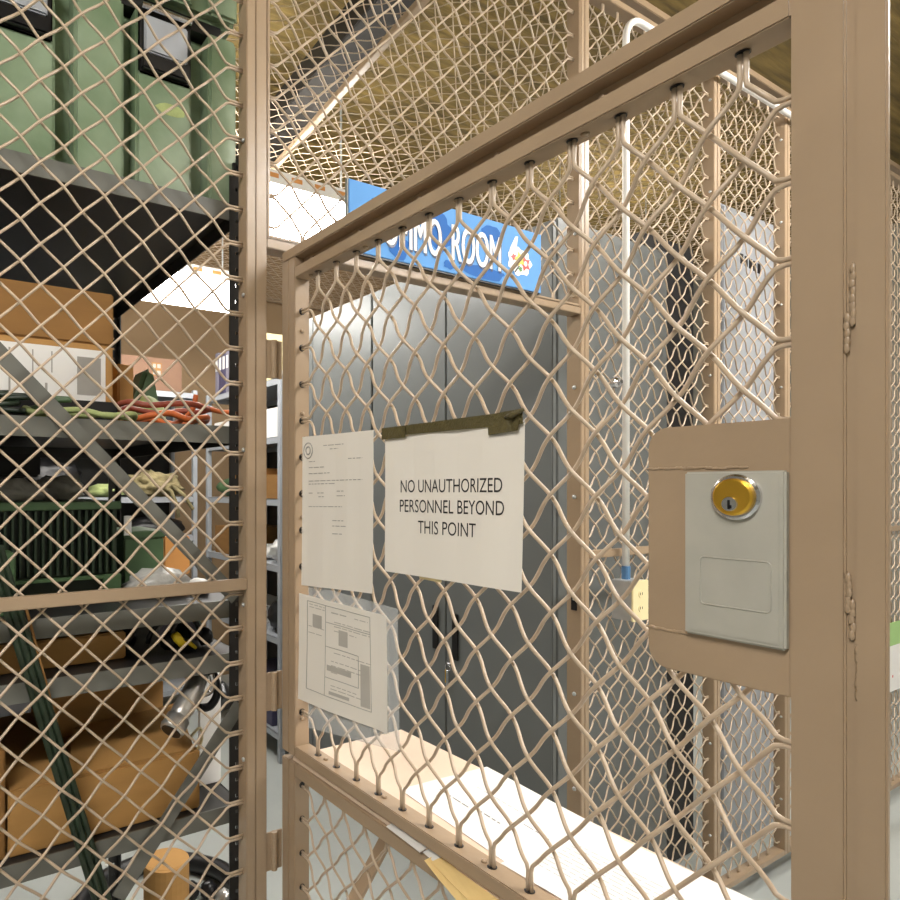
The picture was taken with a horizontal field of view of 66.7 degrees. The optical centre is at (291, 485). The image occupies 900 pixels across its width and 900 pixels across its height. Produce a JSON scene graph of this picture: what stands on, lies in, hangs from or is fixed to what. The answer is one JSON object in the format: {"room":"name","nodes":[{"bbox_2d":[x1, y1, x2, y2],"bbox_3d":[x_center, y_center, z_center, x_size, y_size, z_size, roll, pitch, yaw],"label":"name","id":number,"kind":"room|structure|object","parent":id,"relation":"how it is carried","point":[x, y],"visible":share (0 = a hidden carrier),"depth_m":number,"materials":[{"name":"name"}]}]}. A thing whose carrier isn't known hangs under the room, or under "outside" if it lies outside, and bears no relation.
{"room":"storage room","nodes":[
{"label":"storage room","id":0,"kind":"room"},
{"bbox_2d":[113,233,394,677],"bbox_3d":[-0.880,-0.260,4.890,9.500,3.420,0.100,0,0,-31],"label":"wall","id":1,"kind":"structure","parent":0,"point":[140,336],"depth_m":4.96,"materials":[{"name":"beige paint"}]},
{"bbox_2d":[236,0,414,161],"bbox_3d":[0.165,-1.700,2.635,0.150,0.120,3.148,0,0,-26],"label":"air duct","id":2,"kind":"object","parent":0,"point":[357,24],"visible":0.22,"depth_m":2.59,"materials":[{"name":"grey metal"}]},
{"bbox_2d":[0,674,899,899],"bbox_3d":[1.067,1.500,1.627,9.500,0.100,7.700,0,0,-31],"label":"floor","id":3,"kind":"structure","parent":0,"point":[754,887],"depth_m":2.56,"materials":[{"name":"concrete"}]},
{"bbox_2d":[0,544,111,899],"bbox_3d":[-0.329,0.771,1.175,0.408,1.353,0.012,0,0,-31],"label":"strap","id":4,"kind":"object","parent":3,"relation":"on","point":[43,709],"visible":0.73,"depth_m":1.12,"materials":[{"name":"dark green paint"},{"name":"black webbing"}]},
{"bbox_2d":[3,390,196,708],"bbox_3d":[-1.268,0.415,4.135,1.260,2.070,0.440,0,0,-31],"label":"shelving unit","id":5,"kind":"object","parent":3,"relation":"on","point":[89,469],"visible":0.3,"depth_m":4.36,"materials":[{"name":"grey metal"}]},
{"bbox_2d":[25,458,81,480],"bbox_3d":[-1.463,-0.053,3.921,0.445,0.234,0.256,0,0,-31],"label":"equipment bag","id":6,"kind":"object","parent":5,"relation":"on","point":[48,467],"visible":0.3,"depth_m":3.87,"materials":[{"name":"fabric"}]},
{"bbox_2d":[88,484,124,496],"bbox_3d":[-1.150,0.027,4.108,0.251,0.081,0.258,0,0,-31],"label":"cloth bundle","id":7,"kind":"object","parent":5,"relation":"on","point":[98,490],"visible":0.48,"depth_m":4.03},
{"bbox_2d":[113,354,181,391],"bbox_3d":[-0.971,-0.706,4.282,0.400,0.209,0.352,0,0,-31],"label":"cardboard box","id":8,"kind":"object","parent":5,"relation":"on","point":[173,377],"visible":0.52,"depth_m":4.16,"materials":[{"name":"brown"}]},
{"bbox_2d":[122,517,184,531],"bbox_3d":[-0.912,0.253,4.260,0.435,0.126,0.258,0,0,-31],"label":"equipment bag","id":9,"kind":"object","parent":5,"relation":"on","point":[141,521],"visible":0.27,"depth_m":4.16,"materials":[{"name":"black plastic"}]},
{"bbox_2d":[125,469,193,517],"bbox_3d":[-0.878,0.046,4.245,0.414,0.310,0.338,0,0,-31],"label":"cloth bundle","id":10,"kind":"object","parent":5,"relation":"on","point":[173,487],"visible":0.63,"depth_m":4.16,"materials":[{"name":"beige fabric"}]},
{"bbox_2d":[0,148,238,899],"bbox_3d":[-0.846,0.415,1.396,1.217,2.070,0.896,0,0,-31],"label":"shelving unit","id":11,"kind":"object","parent":3,"relation":"on","point":[17,196],"visible":0.45,"depth_m":1.30,"materials":[{"name":"black paint"}]},
{"bbox_2d":[0,741,4,859],"bbox_3d":[-0.749,0.544,1.192,0.375,0.190,0.385,0,0,-31],"label":"cardboard box","id":12,"kind":"object","parent":11,"relation":"on","point":[2,751],"visible":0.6,"depth_m":1.12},
{"bbox_2d":[0,390,30,413],"bbox_3d":[-0.493,-0.148,1.141,0.087,0.042,0.041,0,0,-3],"label":"cord","id":13,"kind":"object","parent":11,"relation":"on","point":[13,399],"visible":0.79,"depth_m":1.14,"materials":[{"name":"green paint"}]},
{"bbox_2d":[29,396,71,408],"bbox_3d":[-0.440,-0.148,1.179,0.087,0.042,0.041,0,0,-3],"label":"cord","id":14,"kind":"object","parent":11,"relation":"on","point":[61,399],"visible":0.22,"depth_m":1.18,"materials":[{"name":"green paint"}]},
{"bbox_2d":[0,400,117,420],"bbox_3d":[-0.873,-0.142,1.336,0.870,0.045,0.610,0,0,-31],"label":"cable","id":15,"kind":"object","parent":11,"relation":"on","point":[96,405],"visible":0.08,"depth_m":1.27,"materials":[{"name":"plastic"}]},
{"bbox_2d":[0,335,112,401],"bbox_3d":[-0.738,-0.225,1.358,0.624,0.120,0.412,0,0,-31],"label":"cardboard box","id":16,"kind":"object","parent":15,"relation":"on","point":[61,367],"visible":0.62,"depth_m":1.29,"materials":[{"name":"cardboard"}]},
{"bbox_2d":[8,347,9,390],"bbox_3d":[-0.533,-0.221,1.240,0.004,0.083,0.001,0,0,-31],"label":"print","id":17,"kind":"object","parent":16,"relation":"attached to","point":[8,347],"depth_m":1.24,"materials":[{"name":"grey"}]},
{"bbox_2d":[0,278,112,345],"bbox_3d":[-0.738,-0.339,1.359,0.626,0.106,0.410,0,0,-31],"label":"cardboard box","id":18,"kind":"object","parent":16,"relation":"on","point":[40,304],"visible":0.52,"depth_m":1.29,"materials":[{"name":"cardboard"}]},
{"bbox_2d":[77,356,100,395],"bbox_3d":[-0.406,-0.220,1.316,0.047,0.076,0.001,0,0,-31],"label":"print","id":19,"kind":"object","parent":16,"relation":"attached to","point":[85,387],"depth_m":1.32,"materials":[{"name":"grey"}]},
{"bbox_2d":[0,498,120,616],"bbox_3d":[-0.789,0.130,1.305,0.791,0.197,0.570,0,0,-31],"label":"case","id":20,"kind":"object","parent":11,"relation":"on","point":[19,529],"visible":0.68,"depth_m":1.28,"materials":[{"name":"green paint"}]},
{"bbox_2d":[0,478,49,501],"bbox_3d":[-0.578,0.007,1.342,0.122,0.049,0.141,0,0,20],"label":"plastic bag","id":21,"kind":"object","parent":20,"relation":"on","point":[15,489],"visible":0.75,"depth_m":1.32,"materials":[{"name":"plastic"}]},
{"bbox_2d":[36,475,83,499],"bbox_3d":[-0.532,0.004,1.497,0.114,0.058,0.096,0,0,-31],"label":"plastic bag","id":22,"kind":"object","parent":20,"relation":"on","point":[62,487],"visible":0.61,"depth_m":1.47,"materials":[{"name":"plastic"}]},
{"bbox_2d":[0,630,125,674],"bbox_3d":[-0.700,0.308,1.248,0.677,0.052,0.340,0,0,-31],"label":"cardboard box","id":23,"kind":"object","parent":11,"relation":"on","point":[62,649],"visible":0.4,"depth_m":1.22,"materials":[{"name":"cardboard"}]},
{"bbox_2d":[21,405,137,420],"bbox_3d":[-0.390,-0.134,1.220,0.212,0.019,0.068,0,0,-31],"label":"cable","id":24,"kind":"object","parent":11,"relation":"on","point":[72,411],"visible":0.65,"depth_m":1.21,"materials":[{"name":"green rubber"}]},
{"bbox_2d":[0,703,198,857],"bbox_3d":[-0.428,0.562,1.395,0.377,0.154,0.405,0,0,-31],"label":"cardboard box","id":25,"kind":"object","parent":11,"relation":"on","point":[20,736],"visible":0.54,"depth_m":1.24,"materials":[{"name":"cardboard"}]},
{"bbox_2d":[31,681,162,736],"bbox_3d":[-0.445,0.459,1.493,0.251,0.128,0.180,0,0,-31],"label":"cardboard box","id":26,"kind":"object","parent":25,"relation":"on","point":[83,706],"visible":0.27,"depth_m":1.41,"materials":[{"name":"cardboard"}]},
{"bbox_2d":[160,674,208,738],"bbox_3d":[-0.209,0.427,1.306,0.051,0.121,0.139,0,0,23],"label":"exhaust pipe","id":27,"kind":"object","parent":25,"relation":"on","point":[193,689],"visible":0.76,"depth_m":1.28,"materials":[{"name":"metal"}]},
{"bbox_2d":[190,727,202,748],"bbox_3d":[-0.202,0.525,1.358,0.041,0.051,0.006,0,0,-31],"label":"cord","id":28,"kind":"object","parent":27,"relation":"hanging from","point":[197,728],"visible":0.51,"depth_m":1.36,"materials":[{"name":"fabric"}]},
{"bbox_2d":[202,673,215,697],"bbox_3d":[-0.168,0.403,1.332,0.029,0.049,0.012,0,0,-31],"label":"loop","id":29,"kind":"object","parent":27,"relation":"attached to","point":[211,675],"visible":0.63,"depth_m":1.33,"materials":[{"name":"silver metal"}]},
{"bbox_2d":[198,672,220,711],"bbox_3d":[-0.168,0.419,1.355,0.048,0.091,0.018,0,0,-31],"label":"hose","id":30,"kind":"object","parent":27,"relation":"attached to","point":[215,698],"visible":0.65,"depth_m":1.35,"materials":[{"name":"black rubber"}]},
{"bbox_2d":[0,0,236,202],"bbox_3d":[-0.671,-0.834,1.390,0.941,0.533,0.645,0,0,-31],"label":"case","id":31,"kind":"object","parent":11,"relation":"on","point":[17,29],"visible":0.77,"depth_m":1.26,"materials":[{"name":"green plastic"}]},
{"bbox_2d":[113,364,132,420],"bbox_3d":[-0.376,-0.191,1.435,0.050,0.142,0.040,0,0,42],"label":"cardboard box","id":32,"kind":"object","parent":11,"relation":"on","point":[122,389],"visible":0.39,"depth_m":1.41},
{"bbox_2d":[123,628,136,649],"bbox_3d":[-0.358,0.298,1.348,0.078,0.065,0.095,0,0,-31],"label":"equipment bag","id":33,"kind":"object","parent":11,"relation":"on","point":[131,641],"visible":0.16,"depth_m":1.32,"materials":[{"name":"black fabric"}]},
{"bbox_2d":[117,516,164,587],"bbox_3d":[-0.366,0.146,1.522,0.098,0.163,0.180,0,0,-31],"label":"box","id":34,"kind":"object","parent":11,"relation":"on","point":[126,545],"visible":0.51,"depth_m":1.45,"materials":[{"name":"green paint"}]},
{"bbox_2d":[133,369,157,399],"bbox_3d":[-0.365,-0.199,1.575,0.100,0.158,0.080,0,0,-31],"label":"pouch","id":35,"kind":"object","parent":11,"relation":"on","point":[142,380],"visible":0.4,"depth_m":1.55,"materials":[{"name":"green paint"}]},
{"bbox_2d":[135,396,165,418],"bbox_3d":[-0.318,-0.164,1.469,0.071,0.080,0.072,0,0,-7],"label":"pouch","id":36,"kind":"object","parent":11,"relation":"on","point":[142,398],"visible":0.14,"depth_m":1.45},
{"bbox_2d":[121,566,190,587],"bbox_3d":[-0.277,0.196,1.379,0.113,0.060,0.138,0,0,38],"label":"plastic bag","id":37,"kind":"object","parent":11,"relation":"on","point":[160,576],"visible":0.42,"depth_m":1.35,"materials":[{"name":"plastic"}]},
{"bbox_2d":[124,410,210,423],"bbox_3d":[-0.258,-0.138,1.360,0.183,0.024,0.153,0,0,-31],"label":"cable","id":38,"kind":"object","parent":11,"relation":"on","point":[146,417],"visible":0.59,"depth_m":1.30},
{"bbox_2d":[117,399,213,414],"bbox_3d":[-0.263,-0.162,1.368,0.212,0.019,0.162,0,0,-31],"label":"cable","id":39,"kind":"object","parent":38,"relation":"on","point":[122,404],"visible":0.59,"depth_m":1.31,"materials":[{"name":"rubber"}]},
{"bbox_2d":[162,536,189,573],"bbox_3d":[-0.326,0.179,1.739,0.070,0.098,0.120,0,0,-31],"label":"cardboard box","id":40,"kind":"object","parent":11,"relation":"on","point":[176,559],"visible":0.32,"depth_m":1.69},
{"bbox_2d":[146,621,212,649],"bbox_3d":[-0.221,0.297,1.339,0.132,0.071,0.094,0,0,-31],"label":"headset","id":41,"kind":"object","parent":11,"relation":"on","point":[173,638],"visible":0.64,"depth_m":1.34,"materials":[{"name":"black plastic"}]},
{"bbox_2d":[160,631,176,649],"bbox_3d":[-0.250,0.313,1.331,0.034,0.041,0.039,0,0,-31],"label":"ear cup","id":42,"kind":"object","parent":41,"relation":"on","point":[167,637],"depth_m":1.32,"materials":[{"name":"black plastic"}]},
{"bbox_2d":[197,626,212,645],"bbox_3d":[-0.180,0.314,1.370,0.032,0.038,0.040,0,0,-31],"label":"ear cup","id":43,"kind":"object","parent":41,"relation":"on","point":[205,632],"depth_m":1.36,"materials":[{"name":"black plastic"}]},
{"bbox_2d":[170,394,197,423],"bbox_3d":[-0.228,-0.151,1.343,0.078,0.076,0.011,0,0,-31],"label":"cable","id":44,"kind":"object","parent":11,"relation":"on","point":[195,397],"visible":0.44,"depth_m":1.35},
{"bbox_2d":[175,621,201,638],"bbox_3d":[-0.226,0.308,1.447,0.065,0.049,0.088,0,0,-31],"label":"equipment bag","id":45,"kind":"object","parent":11,"relation":"on","point":[179,628],"visible":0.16,"depth_m":1.42,"materials":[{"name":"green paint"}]},
{"bbox_2d":[198,672,220,785],"bbox_3d":[-0.177,0.521,1.412,0.051,0.235,0.006,0,0,-31],"label":"board","id":46,"kind":"object","parent":11,"relation":"on","point":[212,774],"visible":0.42,"depth_m":1.41,"materials":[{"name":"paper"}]},
{"bbox_2d":[197,680,228,712],"bbox_3d":[-0.184,0.492,1.544,0.094,0.092,0.101,0,0,-31],"label":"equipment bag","id":47,"kind":"object","parent":11,"relation":"on","point":[224,687],"visible":0.12,"depth_m":1.51,"materials":[{"name":"silver"}]},
{"bbox_2d":[197,402,228,414],"bbox_3d":[-0.162,-0.162,1.371,0.086,0.023,0.010,0,0,-31],"label":"cable","id":48,"kind":"object","parent":11,"relation":"on","point":[214,410],"visible":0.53,"depth_m":1.37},
{"bbox_2d":[232,158,238,191],"bbox_3d":[-0.113,-0.633,1.351,0.022,0.082,0.019,0,0,-31],"label":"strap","id":49,"kind":"object","parent":11,"relation":"attached to","point":[235,166],"visible":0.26,"depth_m":1.35,"materials":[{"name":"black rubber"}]},
{"bbox_3d":[-1.099,0.105,1.627,0.880,0.245,0.200,0,0,-31],"label":"hard case","id":50,"kind":"object","parent":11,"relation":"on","visible":0},
{"bbox_2d":[0,453,39,477],"bbox_3d":[-1.076,-0.051,1.559,0.850,0.057,0.340,0,0,-31],"label":"hard case","id":51,"kind":"object","parent":50,"relation":"on","point":[32,467],"visible":0.8,"depth_m":1.61,"materials":[{"name":"black plastic"}]},
{"bbox_2d":[0,0,254,899],"bbox_3d":[-0.592,-0.063,0.984,1.192,2.786,0.038,0,0,-31],"label":"panel","id":52,"kind":"object","parent":3,"relation":"on","point":[244,586],"visible":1,"depth_m":1.19,"materials":[{"name":"beige paint"}]},
{"bbox_2d":[73,851,235,899],"bbox_3d":[-0.437,1.414,2.196,0.618,0.073,0.648,0,0,-31],"label":"hose","id":53,"kind":"object","parent":3,"relation":"on","point":[198,864],"visible":0.23,"depth_m":2.40,"materials":[{"name":"black plastic"}]},
{"bbox_2d":[143,848,188,899],"bbox_3d":[-0.389,1.304,2.038,0.140,0.291,0.139,0,0,-31],"label":"roll","id":54,"kind":"object","parent":3,"relation":"on","point":[160,879],"visible":0.77,"depth_m":1.99,"materials":[{"name":"cardboard"}]},
{"bbox_2d":[189,880,199,899],"bbox_3d":[-0.352,1.419,2.309,0.056,0.059,0.061,0,0,-31],"label":"metal fitting","id":55,"kind":"object","parent":3,"relation":"on","point":[196,893],"visible":0.44,"depth_m":2.29,"materials":[{"name":"black metal"}]},
{"bbox_2d":[200,879,217,898],"bbox_3d":[-0.294,1.419,2.316,0.062,0.060,0.060,0,0,-31],"label":"metal fitting","id":56,"kind":"object","parent":3,"relation":"on","point":[208,885],"visible":0.72,"depth_m":2.30,"materials":[{"name":"black metal"}]},
{"bbox_2d":[215,887,228,899],"bbox_3d":[-0.233,1.419,2.271,0.058,0.059,0.058,0,0,38],"label":"metal fitting","id":57,"kind":"object","parent":3,"relation":"on","point":[223,893],"visible":0.76,"depth_m":2.26,"materials":[{"name":"metal"}]},
{"bbox_2d":[206,379,284,763],"bbox_3d":[-0.121,0.432,3.951,0.440,2.035,0.970,0,0,-31],"label":"shelving unit","id":58,"kind":"object","parent":3,"relation":"on","point":[274,386],"visible":0.21,"depth_m":3.97,"materials":[{"name":"grey metal"}]},
{"bbox_2d":[215,353,220,393],"bbox_3d":[-0.367,-0.716,4.322,0.282,0.289,0.049,0,0,-31],"label":"binder","id":59,"kind":"object","parent":58,"relation":"on","point":[216,354],"visible":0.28,"depth_m":4.25,"materials":[{"name":"plastic"}]},
{"bbox_2d":[219,354,221,393],"bbox_3d":[-0.340,-0.710,4.277,0.282,0.277,0.049,0,0,-31],"label":"binder","id":60,"kind":"object","parent":58,"relation":"on","point":[220,358],"visible":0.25,"depth_m":4.20,"materials":[{"name":"plastic"}]},
{"bbox_2d":[216,478,228,496],"bbox_3d":[-0.338,-0.008,4.192,0.287,0.148,0.225,0,0,-31],"label":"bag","id":61,"kind":"object","parent":58,"relation":"on","point":[220,487],"visible":0.2,"depth_m":4.12,"materials":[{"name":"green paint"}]},
{"bbox_2d":[222,353,225,392],"bbox_3d":[-0.313,-0.704,4.231,0.282,0.265,0.049,0,0,-31],"label":"binder","id":62,"kind":"object","parent":58,"relation":"on","point":[224,355],"visible":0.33,"depth_m":4.15,"materials":[{"name":"plastic"}]},
{"bbox_2d":[226,351,228,391],"bbox_3d":[-0.286,-0.716,4.186,0.282,0.289,0.049,0,0,-31],"label":"binder","id":63,"kind":"object","parent":58,"relation":"on","point":[227,352],"visible":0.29,"depth_m":4.11,"materials":[{"name":"plastic"}]},
{"bbox_2d":[215,524,276,555],"bbox_3d":[-0.262,0.334,4.123,0.325,0.170,0.350,0,0,-31],"label":"cardboard box","id":64,"kind":"object","parent":58,"relation":"on","point":[222,541],"visible":0.23,"depth_m":4.04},
{"bbox_2d":[267,407,276,437],"bbox_3d":[0.020,-0.341,3.651,0.325,0.160,0.190,0,0,-31],"label":"box","id":65,"kind":"object","parent":58,"relation":"on","point":[272,412],"visible":0.05,"depth_m":3.54,"materials":[{"name":"cardboard"}]},
{"bbox_2d":[267,658,276,725],"bbox_3d":[-0.070,1.174,3.801,0.325,0.250,0.400,0,0,-31],"label":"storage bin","id":66,"kind":"object","parent":58,"relation":"on","point":[271,663],"visible":0.06,"depth_m":3.59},
{"bbox_2d":[267,475,276,498],"bbox_3d":[0.025,0.004,3.642,0.325,0.130,0.170,0,0,-31],"label":"cardboard box","id":67,"kind":"object","parent":58,"relation":"on","point":[271,479],"visible":0.08,"depth_m":3.55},
{"bbox_2d":[267,601,276,628],"bbox_3d":[-0.012,0.699,3.650,0.289,0.192,0.230,0,0,-31],"label":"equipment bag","id":68,"kind":"object","parent":58,"relation":"on","point":[272,611],"visible":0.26,"depth_m":3.57,"materials":[{"name":"black fabric"}]},
{"bbox_2d":[267,594,276,622],"bbox_3d":[-0.211,0.749,4.037,0.325,0.100,0.450,0,0,-31],"label":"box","id":69,"kind":"object","parent":58,"relation":"on","point":[270,598],"visible":0.02,"depth_m":4.01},
{"bbox_2d":[268,539,276,560],"bbox_3d":[0.003,0.344,3.624,0.295,0.144,0.175,0,0,-31],"label":"cloth bundle","id":70,"kind":"object","parent":58,"relation":"on","point":[273,549],"visible":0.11,"depth_m":3.56,"materials":[{"name":"fabric"}]},
{"bbox_2d":[267,333,281,379],"bbox_3d":[-0.041,-0.716,3.776,0.282,0.289,0.049,0,0,-31],"label":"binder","id":71,"kind":"object","parent":58,"relation":"on","point":[270,336],"visible":0.02,"depth_m":3.71,"materials":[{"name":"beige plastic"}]},
{"bbox_2d":[309,292,374,748],"bbox_3d":[0.421,0.315,3.207,0.610,2.270,0.683,0,0,-31],"label":"storage cabinet","id":72,"kind":"object","parent":3,"relation":"on","point":[355,410],"visible":0.11,"depth_m":2.96,"materials":[{"name":"metal"}]},
{"bbox_2d":[255,0,583,899],"bbox_3d":[0.353,0.002,1.553,1.011,2.896,0.045,0,0,-31],"label":"door frame","id":73,"kind":"structure","parent":3,"relation":"on","point":[264,246],"depth_m":1.29,"materials":[{"name":"beige paint"}]},
{"bbox_2d":[267,0,579,306],"bbox_3d":[0.358,-0.936,1.551,0.969,0.899,0.037,0,0,-31],"label":"transom panel","id":74,"kind":"object","parent":73,"relation":"attached to","point":[573,7],"visible":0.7,"depth_m":1.52,"materials":[{"name":"beige paint"}]},
{"bbox_2d":[345,178,540,294],"bbox_3d":[0.376,-0.567,1.529,0.608,0.154,0.013,0,0,-31],"label":"room sign","id":75,"kind":"object","parent":74,"relation":"attached to","point":[357,193],"visible":0.5,"depth_m":1.54,"materials":[{"name":"blue plastic"}]},
{"bbox_2d":[267,730,709,899],"bbox_3d":[0.318,0.968,0.978,0.312,0.884,0.923,0,0,-31],"label":"gate leaf","id":76,"kind":"object","parent":73,"relation":"attached to","point":[287,846],"visible":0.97,"depth_m":1.23,"materials":[{"name":"beige paint"}]},
{"bbox_2d":[386,823,426,851],"bbox_3d":[0.179,0.526,0.991,0.038,0.004,0.082,0,0,-31],"label":"paper slip","id":77,"kind":"object","parent":76,"relation":"on","point":[414,843],"visible":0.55,"depth_m":0.98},
{"bbox_2d":[423,849,444,860],"bbox_3d":[0.210,0.526,0.940,0.038,0.004,0.033,0,0,-31],"label":"paper slip","id":78,"kind":"object","parent":76,"relation":"on","point":[428,852],"visible":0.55,"depth_m":0.94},
{"bbox_2d":[424,857,497,899],"bbox_3d":[0.273,0.555,0.803,0.070,0.061,0.300,0,0,-31],"label":"manila folder","id":79,"kind":"object","parent":76,"relation":"on","point":[459,885],"visible":0.57,"depth_m":0.88,"materials":[{"name":"paper"}]},
{"bbox_2d":[402,767,620,860],"bbox_3d":[0.338,0.524,1.058,0.200,0.001,0.279,0,0,-27],"label":"sheet","id":80,"kind":"object","parent":76,"relation":"on","point":[546,816],"visible":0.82,"depth_m":1.06,"materials":[{"name":"paper"}]},
{"bbox_2d":[440,788,539,832],"bbox_3d":[0.335,0.524,1.047,0.065,0.001,0.229,0,0,-27],"label":"print","id":81,"kind":"object","parent":80,"relation":"on","point":[479,788],"depth_m":1.05},
{"bbox_2d":[501,824,752,899],"bbox_3d":[0.450,0.523,0.851,0.200,0.001,0.279,0,0,-34],"label":"sheet","id":82,"kind":"object","parent":76,"relation":"on","point":[644,866],"visible":0.75,"depth_m":0.89,"materials":[{"name":"paper"}]},
{"bbox_2d":[267,0,889,899],"bbox_3d":[0.218,0.024,0.908,0.070,0.994,0.939,0,0,-31],"label":"gate leaf","id":83,"kind":"object","parent":73,"relation":"attached to","point":[768,565],"depth_m":0.61,"materials":[{"name":"beige paint"}]},
{"bbox_2d":[301,430,373,593],"bbox_3d":[0.075,0.048,1.154,0.005,0.281,0.218,0,0,-31],"label":"notice letter","id":84,"kind":"object","parent":83,"relation":"attached to","point":[337,469],"visible":1,"depth_m":1.15,"materials":[{"name":"white paper"}]},
{"bbox_2d":[309,444,360,534],"bbox_3d":[0.073,0.006,1.158,0.002,0.159,0.166,0,0,-31],"label":"print","id":85,"kind":"object","parent":84,"relation":"attached to","point":[334,469],"depth_m":1.15,"materials":[{"name":"grey"}]},
{"bbox_2d":[298,593,386,733],"bbox_3d":[0.088,0.319,1.131,0.010,0.270,0.292,0,0,-31],"label":"sheet","id":86,"kind":"object","parent":83,"relation":"attached to","point":[343,648],"visible":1,"depth_m":1.13,"materials":[{"name":"white paper"}]},
{"bbox_2d":[308,603,369,699],"bbox_3d":[0.078,0.288,1.145,0.005,0.139,0.188,0,0,-31],"label":"print","id":87,"kind":"object","parent":86,"relation":"attached to","point":[338,634],"depth_m":1.14,"materials":[{"name":"grey"}]},
{"bbox_2d":[385,421,524,592],"bbox_3d":[0.215,0.027,0.920,0.003,0.214,0.269,0,0,-31],"label":"notice sign","id":88,"kind":"object","parent":83,"relation":"attached to","point":[454,499],"visible":1,"depth_m":0.90,"materials":[{"name":"white paper"}]},
{"bbox_2d":[373,217,666,857],"bbox_3d":[0.823,0.315,2.527,0.617,2.270,0.889,0,0,-31],"label":"storage cabinet","id":89,"kind":"object","parent":3,"relation":"on","point":[550,470],"visible":0.34,"depth_m":2.20,"materials":[{"name":"metal"}]},
{"bbox_2d":[445,663,450,684],"bbox_3d":[0.560,0.679,2.363,0.007,0.082,0.029,0,0,-31],"label":"key","id":90,"kind":"object","parent":89,"relation":"hanging from","point":[446,670],"visible":0.96,"depth_m":2.36,"materials":[{"name":"silver metal"}]},
{"bbox_2d":[584,0,716,882],"bbox_3d":[1.084,-0.023,1.984,0.685,2.726,0.038,0,0,-31],"label":"panel","id":91,"kind":"object","parent":3,"relation":"on","point":[617,9],"visible":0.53,"depth_m":1.98,"materials":[{"name":"beige paint"}]},
{"bbox_2d":[611,376,622,387],"bbox_3d":[0.917,-0.293,1.848,0.032,0.032,0.023,0,0,-31],"label":"clip","id":92,"kind":"object","parent":91,"relation":"attached to","point":[616,382],"visible":1,"depth_m":1.84,"materials":[{"name":"silver metal"}]},
{"bbox_2d":[612,18,790,621],"bbox_3d":[1.637,-0.483,2.253,1.680,1.712,0.066,0,0,-31],"label":"conduit","id":93,"kind":"object","parent":91,"relation":"attached to","point":[637,600],"visible":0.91,"depth_m":1.84,"materials":[{"name":"white metal"}]},
{"bbox_2d":[630,232,692,860],"bbox_3d":[1.292,0.255,2.757,0.355,2.390,0.588,0,0,-31],"label":"equipment rack","id":94,"kind":"object","parent":3,"relation":"on","point":[682,348],"visible":0.14,"depth_m":2.54,"materials":[{"name":"black metal"}]},
{"bbox_2d":[720,203,773,851],"bbox_3d":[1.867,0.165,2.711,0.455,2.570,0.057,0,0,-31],"label":"locker","id":95,"kind":"object","parent":3,"relation":"on","point":[723,692],"visible":0.38,"depth_m":2.66,"materials":[{"name":"grey metal"}]},
{"bbox_2d":[717,69,786,888],"bbox_3d":[1.587,-0.023,2.284,0.483,2.726,0.038,0,0,-31],"label":"panel","id":96,"kind":"object","parent":3,"relation":"on","point":[745,870],"visible":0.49,"depth_m":2.31,"materials":[{"name":"beige paint"}]},
{"bbox_2d":[787,107,790,853],"bbox_3d":[2.199,-0.023,2.649,0.938,2.726,0.038,0,0,-31],"label":"panel","id":97,"kind":"object","parent":3,"relation":"on","point":[788,108],"visible":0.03,"depth_m":2.40,"materials":[{"name":"beige paint"}]},
{"bbox_2d":[890,170,899,790],"bbox_3d":[3.112,-0.023,3.193,1.183,2.726,0.038,0,0,-31],"label":"panel","id":98,"kind":"object","parent":3,"relation":"on","point":[894,178],"visible":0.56,"depth_m":2.95,"materials":[{"name":"beige paint"}]},
{"bbox_2d":[890,620,899,691],"bbox_3d":[2.750,0.750,2.953,0.350,0.300,0.005,0,0,-31],"label":"sign","id":99,"kind":"object","parent":98,"relation":"attached to","point":[894,626],"visible":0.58,"depth_m":2.89,"materials":[{"name":"paper"}]},
{"bbox_2d":[191,0,899,310],"bbox_3d":[0.386,-1.451,3.549,5.500,0.044,3.380,0,0,-31],"label":"ceiling","id":100,"kind":"structure","parent":0,"point":[643,7],"depth_m":2.54,"materials":[{"name":"brown wood"}]},
{"bbox_2d":[227,0,899,275],"bbox_3d":[1.067,-2.020,1.627,9.500,0.100,7.700,0,0,-31],"label":"ceiling","id":101,"kind":"structure","parent":0,"point":[774,64],"depth_m":3.36,"materials":[{"name":"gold wood"}]},
{"bbox_2d":[142,238,235,312],"bbox_3d":[-0.789,-1.495,3.488,1.220,0.950,0.311,0,0,-31],"label":"strip light","id":102,"kind":"object","parent":101,"relation":"hanging from","point":[195,289],"visible":0.16,"depth_m":3.54,"materials":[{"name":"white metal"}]},
{"bbox_2d":[142,272,235,312],"bbox_3d":[-0.789,-1.069,3.489,1.180,0.099,0.300,0,0,-31],"label":"diffuser","id":103,"kind":"object","parent":102,"relation":"attached to","point":[195,289],"depth_m":3.54,"materials":[{"name":"plastic"}]},
{"bbox_2d":[270,99,344,241],"bbox_3d":[-0.175,-1.535,2.713,1.220,0.870,0.311,0,0,-31],"label":"strip light","id":104,"kind":"object","parent":101,"relation":"hanging from","point":[303,189],"visible":0.17,"depth_m":2.71,"materials":[{"name":"white plastic"}]},
{"bbox_2d":[270,182,344,241],"bbox_3d":[-0.175,-1.149,2.713,1.180,0.099,0.300,0,0,-31],"label":"diffuser","id":105,"kind":"object","parent":104,"relation":"attached to","point":[287,198],"depth_m":2.72,"materials":[{"name":"plastic"}]},
{"bbox_2d":[559,163,646,232],"bbox_3d":[2.017,-1.525,4.231,1.200,0.890,0.311,0,0,-31],"label":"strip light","id":106,"kind":"object","parent":101,"relation":"hanging from","point":[560,163],"visible":0.03,"depth_m":4.00,"materials":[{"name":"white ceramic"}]},
{"bbox_2d":[693,223,899,621],"bbox_3d":[5.129,-0.260,3.992,0.100,3.420,7.600,0,0,-31],"label":"wall","id":107,"kind":"structure","parent":0,"point":[698,321],"depth_m":4.93,"materials":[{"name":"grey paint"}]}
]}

